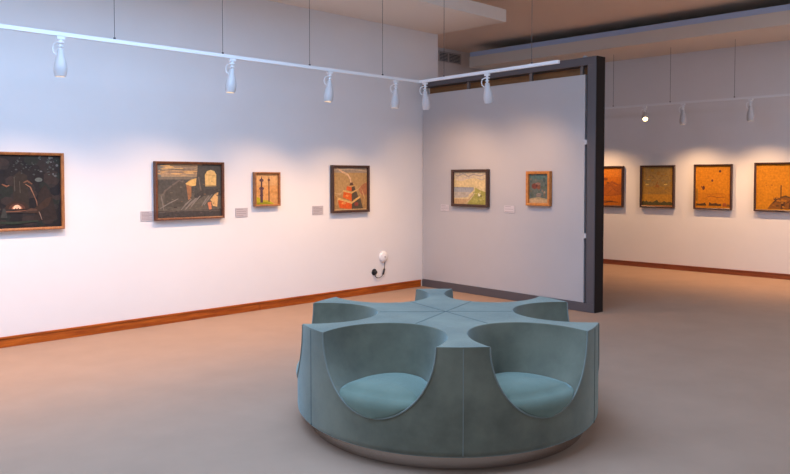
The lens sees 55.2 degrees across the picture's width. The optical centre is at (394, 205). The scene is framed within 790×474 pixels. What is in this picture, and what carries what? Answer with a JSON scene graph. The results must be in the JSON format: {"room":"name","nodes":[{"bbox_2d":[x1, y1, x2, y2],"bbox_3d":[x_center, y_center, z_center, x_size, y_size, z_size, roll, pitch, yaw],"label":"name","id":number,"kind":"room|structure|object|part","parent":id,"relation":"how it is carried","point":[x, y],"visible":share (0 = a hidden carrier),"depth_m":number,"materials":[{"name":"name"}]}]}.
{"room":"museum","nodes":[
{"label":"museum","id":0,"kind":"room"},
{"bbox_2d":[0,0,437,336],"bbox_3d":[-3.608,-0.768,7.394,11.785,4.220,0.250,-2,3,-45],"label":"wall","id":1,"kind":"structure","parent":0,"point":[117,110],"depth_m":8.63,"materials":[{"name":"paint"}]},
{"bbox_2d":[0,152,64,231],"bbox_3d":[-3.622,-0.131,7.183,0.930,0.750,0.053,-2,3,-45],"label":"framed painting","id":2,"kind":"object","parent":1,"relation":"attached to","point":[32,194],"visible":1,"depth_m":7.30,"materials":[{"name":"paint"}]},
{"bbox_2d":[141,211,153,220],"bbox_3d":[-2.678,0.117,8.170,0.150,0.105,0.006,-2,3,-45],"label":"plaque","id":3,"kind":"object","parent":1,"relation":"attached to","point":[145,215],"visible":1,"depth_m":8.17,"materials":[{"name":"grey paper"}]},
{"bbox_2d":[153,161,224,220],"bbox_3d":[-2.302,-0.166,8.499,0.858,0.646,0.058,-2,3,-45],"label":"framed painting","id":4,"kind":"object","parent":1,"relation":"attached to","point":[181,190],"visible":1,"depth_m":8.48,"materials":[{"name":"paint"}]},
{"bbox_2d":[0,280,420,347],"bbox_3d":[-3.577,1.295,7.303,11.200,0.102,0.024,-2,3,-45],"label":"baseboard","id":5,"kind":"structure","parent":1,"relation":"attached to","point":[30,338],"depth_m":8.51,"materials":[{"name":"brown wood"}]},
{"bbox_2d":[235,208,247,216],"bbox_3d":[-1.830,0.086,9.017,0.170,0.108,0.006,-2,3,-45],"label":"plaque","id":6,"kind":"object","parent":1,"relation":"attached to","point":[239,212],"visible":1,"depth_m":9.01,"materials":[{"name":"grey paper"}]},
{"bbox_2d":[253,172,280,206],"bbox_3d":[-1.565,-0.198,9.236,0.372,0.415,0.058,-2,3,-45],"label":"framed painting","id":7,"kind":"object","parent":1,"relation":"attached to","point":[266,185],"visible":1,"depth_m":9.24,"materials":[{"name":"paint"}]},
{"bbox_2d":[312,206,322,214],"bbox_3d":[-1.005,0.065,9.842,0.180,0.112,0.006,-2,3,-45],"label":"plaque","id":8,"kind":"object","parent":1,"relation":"attached to","point":[316,210],"visible":1,"depth_m":9.83,"materials":[{"name":"grey paper"}]},
{"bbox_2d":[330,165,369,212],"bbox_3d":[-0.600,-0.221,10.201,0.665,0.634,0.058,-2,3,-45],"label":"framed painting","id":9,"kind":"object","parent":1,"relation":"attached to","point":[349,184],"visible":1,"depth_m":10.19,"materials":[{"name":"paint"}]},
{"bbox_2d":[373,251,387,277],"bbox_3d":[-0.192,0.837,10.646,0.277,0.375,0.057,-2,3,-45],"label":"wall sensor","id":10,"kind":"object","parent":1,"relation":"attached to","point":[383,256],"visible":1,"depth_m":10.66,"materials":[{"name":"white plastic"}]},
{"bbox_2d":[269,0,505,33],"bbox_3d":[-3.002,-2.501,6.850,11.560,0.170,1.290,-2,3,-45],"label":"ceiling","id":11,"kind":"structure","parent":0,"point":[429,16],"depth_m":9.94,"materials":[{"name":"white paint"}]},
{"bbox_2d":[0,264,789,473],"bbox_3d":[1.343,1.477,5.712,16.300,0.150,14.500,-2,3,-45],"label":"floor","id":12,"kind":"structure","parent":0,"point":[694,371],"depth_m":5.68,"materials":[{"name":"carpet"}]},
{"bbox_2d":[296,289,598,469],"bbox_3d":[0.344,1.070,5.133,2.085,0.704,2.091,-2,3,-45],"label":"sofa","id":13,"kind":"object","parent":12,"relation":"on","point":[435,380],"visible":1,"depth_m":4.42,"materials":[{"name":"teal fabric"}]},
{"bbox_2d":[340,373,426,418],"bbox_3d":[-0.004,1.091,4.382,0.531,0.160,0.529,-2,3,-45],"label":"seat cushion","id":14,"kind":"object","parent":13,"relation":"on","point":[367,395],"depth_m":4.25,"materials":[{"name":"teal fabric"}]},
{"bbox_2d":[495,372,573,417],"bbox_3d":[0.720,1.090,4.404,0.527,0.160,0.527,-2,3,-45],"label":"seat cushion","id":15,"kind":"object","parent":13,"relation":"on","point":[530,394],"depth_m":4.27,"materials":[{"name":"teal fabric"}]},
{"bbox_2d":[422,55,604,312],"bbox_3d":[1.453,-0.297,10.150,0.180,3.085,3.026,-2,3,-40],"label":"wall","id":16,"kind":"structure","parent":12,"relation":"on","point":[547,117],"depth_m":9.82,"materials":[{"name":"grey paint"}]},
{"bbox_2d":[441,204,448,210],"bbox_3d":[0.717,0.037,10.894,0.006,0.095,0.160,-2,3,-40],"label":"plaque","id":17,"kind":"object","parent":16,"relation":"attached to","point":[443,207],"visible":1,"depth_m":10.89,"materials":[{"name":"grey paper"}]},
{"bbox_2d":[451,169,489,207],"bbox_3d":[1.037,-0.237,10.470,0.058,0.517,0.690,-2,3,-41],"label":"framed painting","id":18,"kind":"object","parent":16,"relation":"attached to","point":[469,187],"visible":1,"depth_m":10.46,"materials":[{"name":"paint"}]},
{"bbox_2d":[504,206,514,212],"bbox_3d":[1.509,0.052,9.968,0.006,0.093,0.180,-2,3,-41],"label":"plaque","id":19,"kind":"object","parent":16,"relation":"attached to","point":[507,209],"visible":1,"depth_m":9.96,"materials":[{"name":"grey paper"}]},
{"bbox_2d":[526,171,551,205],"bbox_3d":[1.815,-0.212,9.559,0.058,0.437,0.375,-2,3,-40],"label":"framed painting","id":20,"kind":"object","parent":16,"relation":"attached to","point":[538,183],"visible":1,"depth_m":9.55,"materials":[{"name":"paint"}]},
{"bbox_2d":[438,47,485,76],"bbox_3d":[-0.507,-0.995,13.891,6.795,4.220,0.200,-2,3,-45],"label":"wall","id":21,"kind":"structure","parent":0,"point":[444,68],"depth_m":15.43,"materials":[{"name":"paint"}]},
{"bbox_2d":[438,50,460,64],"bbox_3d":[1.111,-2.985,15.284,0.680,0.210,0.019,-2,3,-45],"label":"air vent","id":22,"kind":"object","parent":21,"relation":"in","point":[443,56],"visible":1,"depth_m":15.27,"materials":[{"name":"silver metal"}]},
{"bbox_2d":[438,0,789,52],"bbox_3d":[1.343,-2.891,5.559,16.300,0.150,14.500,-2,3,-45],"label":"ceiling","id":23,"kind":"structure","parent":0,"point":[527,21],"depth_m":12.20,"materials":[{"name":"paint"}]},
{"bbox_2d":[0,0,559,82],"bbox_3d":[-2.342,-2.113,5.460,9.708,1.397,2.203,-2,3,-45],"label":"track","id":24,"kind":"object","parent":23,"relation":"hanging from","point":[114,40],"visible":1,"depth_m":7.89,"materials":[{"name":"white metal"}]},
{"bbox_2d":[52,36,66,76],"bbox_3d":[-2.877,-1.277,6.499,0.112,0.345,0.112,-2,3,-45],"label":"spotlight","id":25,"kind":"object","parent":24,"relation":"hanging from","point":[60,65],"visible":1,"depth_m":6.47,"materials":[{"name":"white metal"}]},
{"bbox_3d":[-3.108,-1.459,6.249,9.708,0.034,0.036,-2,3,-45],"label":"rail","id":26,"kind":"part","parent":24,"relation":"part of","materials":[{"name":"white metal"}]},
{"bbox_2d":[225,58,235,92],"bbox_3d":[-1.673,-1.319,7.702,0.112,0.346,0.112,-2,3,-45],"label":"spotlight","id":27,"kind":"object","parent":24,"relation":"hanging from","point":[230,86],"visible":1,"depth_m":7.67,"materials":[{"name":"white metal"}]},
{"bbox_2d":[324,71,333,101],"bbox_3d":[-0.757,-1.351,8.617,0.112,0.346,0.112,-2,3,-45],"label":"spotlight","id":28,"kind":"object","parent":24,"relation":"hanging from","point":[328,93],"visible":1,"depth_m":8.59,"materials":[{"name":"white metal"}]},
{"bbox_2d":[390,80,399,107],"bbox_3d":[0.002,-1.378,9.376,0.112,0.345,0.112,-2,3,-45],"label":"spotlight","id":29,"kind":"object","parent":24,"relation":"hanging from","point":[395,101],"visible":1,"depth_m":9.34,"materials":[{"name":"white metal"}]},
{"bbox_2d":[419,82,429,109],"bbox_3d":[0.386,-1.385,9.611,0.142,0.346,0.112,-2,3,-45],"label":"spotlight","id":30,"kind":"object","parent":24,"relation":"hanging from","point":[425,99],"visible":1,"depth_m":9.58,"materials":[{"name":"white metal"}]},
{"bbox_2d":[481,73,492,103],"bbox_3d":[1.078,-1.357,8.802,0.142,0.346,0.112,-2,3,-45],"label":"spotlight","id":31,"kind":"object","parent":24,"relation":"hanging from","point":[488,96],"visible":1,"depth_m":8.77,"materials":[{"name":"white metal"}]},
{"bbox_3d":[1.019,-1.549,8.838,0.036,0.034,2.200,-2,3,-40],"label":"rail","id":32,"kind":"part","parent":24,"relation":"part of","materials":[{"name":"white metal"}]},
{"bbox_2d":[469,10,789,69],"bbox_3d":[6.696,-2.653,10.499,1.320,0.200,13.500,-2,3,-45],"label":"ceiling","id":33,"kind":"structure","parent":0,"point":[775,26],"depth_m":12.34,"materials":[{"name":"beige paint"}]},
{"bbox_2d":[470,4,789,56],"bbox_3d":[6.277,-2.783,10.075,0.105,0.090,13.500,-2,3,-45],"label":"trim","id":34,"kind":"structure","parent":33,"relation":"attached to","point":[785,7],"depth_m":12.26,"materials":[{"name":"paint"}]},
{"bbox_2d":[605,59,789,108],"bbox_3d":[4.759,-2.146,12.399,0.036,0.946,7.900,-2,3,-45],"label":"track","id":35,"kind":"object","parent":33,"relation":"hanging from","point":[775,95],"visible":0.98,"depth_m":12.29,"materials":[{"name":"white metal"}]},
{"bbox_2d":[640,106,648,121],"bbox_3d":[4.234,-1.551,12.823,0.112,0.272,0.254,0,2,9],"label":"spotlight","id":36,"kind":"object","parent":35,"relation":"hanging from","point":[645,117],"visible":1,"depth_m":12.75,"materials":[{"name":"white metal"}]},
{"bbox_2d":[679,103,686,124],"bbox_3d":[4.742,-1.501,12.444,0.114,0.344,0.112,-2,3,-45],"label":"spotlight","id":37,"kind":"object","parent":35,"relation":"hanging from","point":[682,120],"visible":1,"depth_m":12.41,"materials":[{"name":"white metal"}]},
{"bbox_3d":[4.759,-1.690,12.415,0.036,0.034,7.900,-2,3,-45],"label":"rail","id":38,"kind":"part","parent":35,"relation":"part of","materials":[{"name":"white metal"}]},
{"bbox_2d":[746,99,753,120],"bbox_3d":[5.497,-1.475,11.689,0.114,0.344,0.112,-2,3,-45],"label":"spotlight","id":39,"kind":"object","parent":35,"relation":"hanging from","point":[750,114],"visible":1,"depth_m":11.66,"materials":[{"name":"white metal"}]},
{"bbox_2d":[603,40,789,273],"bbox_3d":[7.022,-0.905,11.310,0.200,4.220,14.500,-2,3,-45],"label":"wall","id":40,"kind":"structure","parent":0,"point":[741,237],"depth_m":12.96,"materials":[{"name":"paint"}]},
{"bbox_2d":[604,166,623,206],"bbox_3d":[3.982,-0.353,14.184,0.660,0.765,0.058,2,3,45],"label":"framed painting","id":41,"kind":"object","parent":40,"relation":"attached to","point":[613,175],"visible":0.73,"depth_m":14.09,"materials":[{"name":"paint"}]},
{"bbox_2d":[640,165,675,207],"bbox_3d":[4.678,-0.334,13.488,0.640,0.758,0.058,2,3,45],"label":"framed painting","id":42,"kind":"object","parent":40,"relation":"attached to","point":[657,182],"visible":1,"depth_m":13.48,"materials":[{"name":"paint"}]},
{"bbox_2d":[603,259,789,279],"bbox_3d":[6.942,1.161,11.303,0.024,0.090,14.100,-2,3,-45],"label":"baseboard","id":43,"kind":"structure","parent":40,"relation":"attached to","point":[666,266],"depth_m":12.98,"materials":[{"name":"red wood"}]},
{"bbox_2d":[693,164,732,209],"bbox_3d":[5.376,-0.311,12.791,0.640,0.767,0.058,2,3,45],"label":"framed painting","id":44,"kind":"object","parent":40,"relation":"attached to","point":[713,183],"visible":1,"depth_m":12.79,"materials":[{"name":"paint"}]},
{"bbox_2d":[753,162,789,211],"bbox_3d":[6.122,-0.291,12.045,0.760,0.785,0.058,2,3,45],"label":"framed painting","id":45,"kind":"object","parent":40,"relation":"attached to","point":[771,179],"visible":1,"depth_m":12.12,"materials":[{"name":"paint"}]}
]}

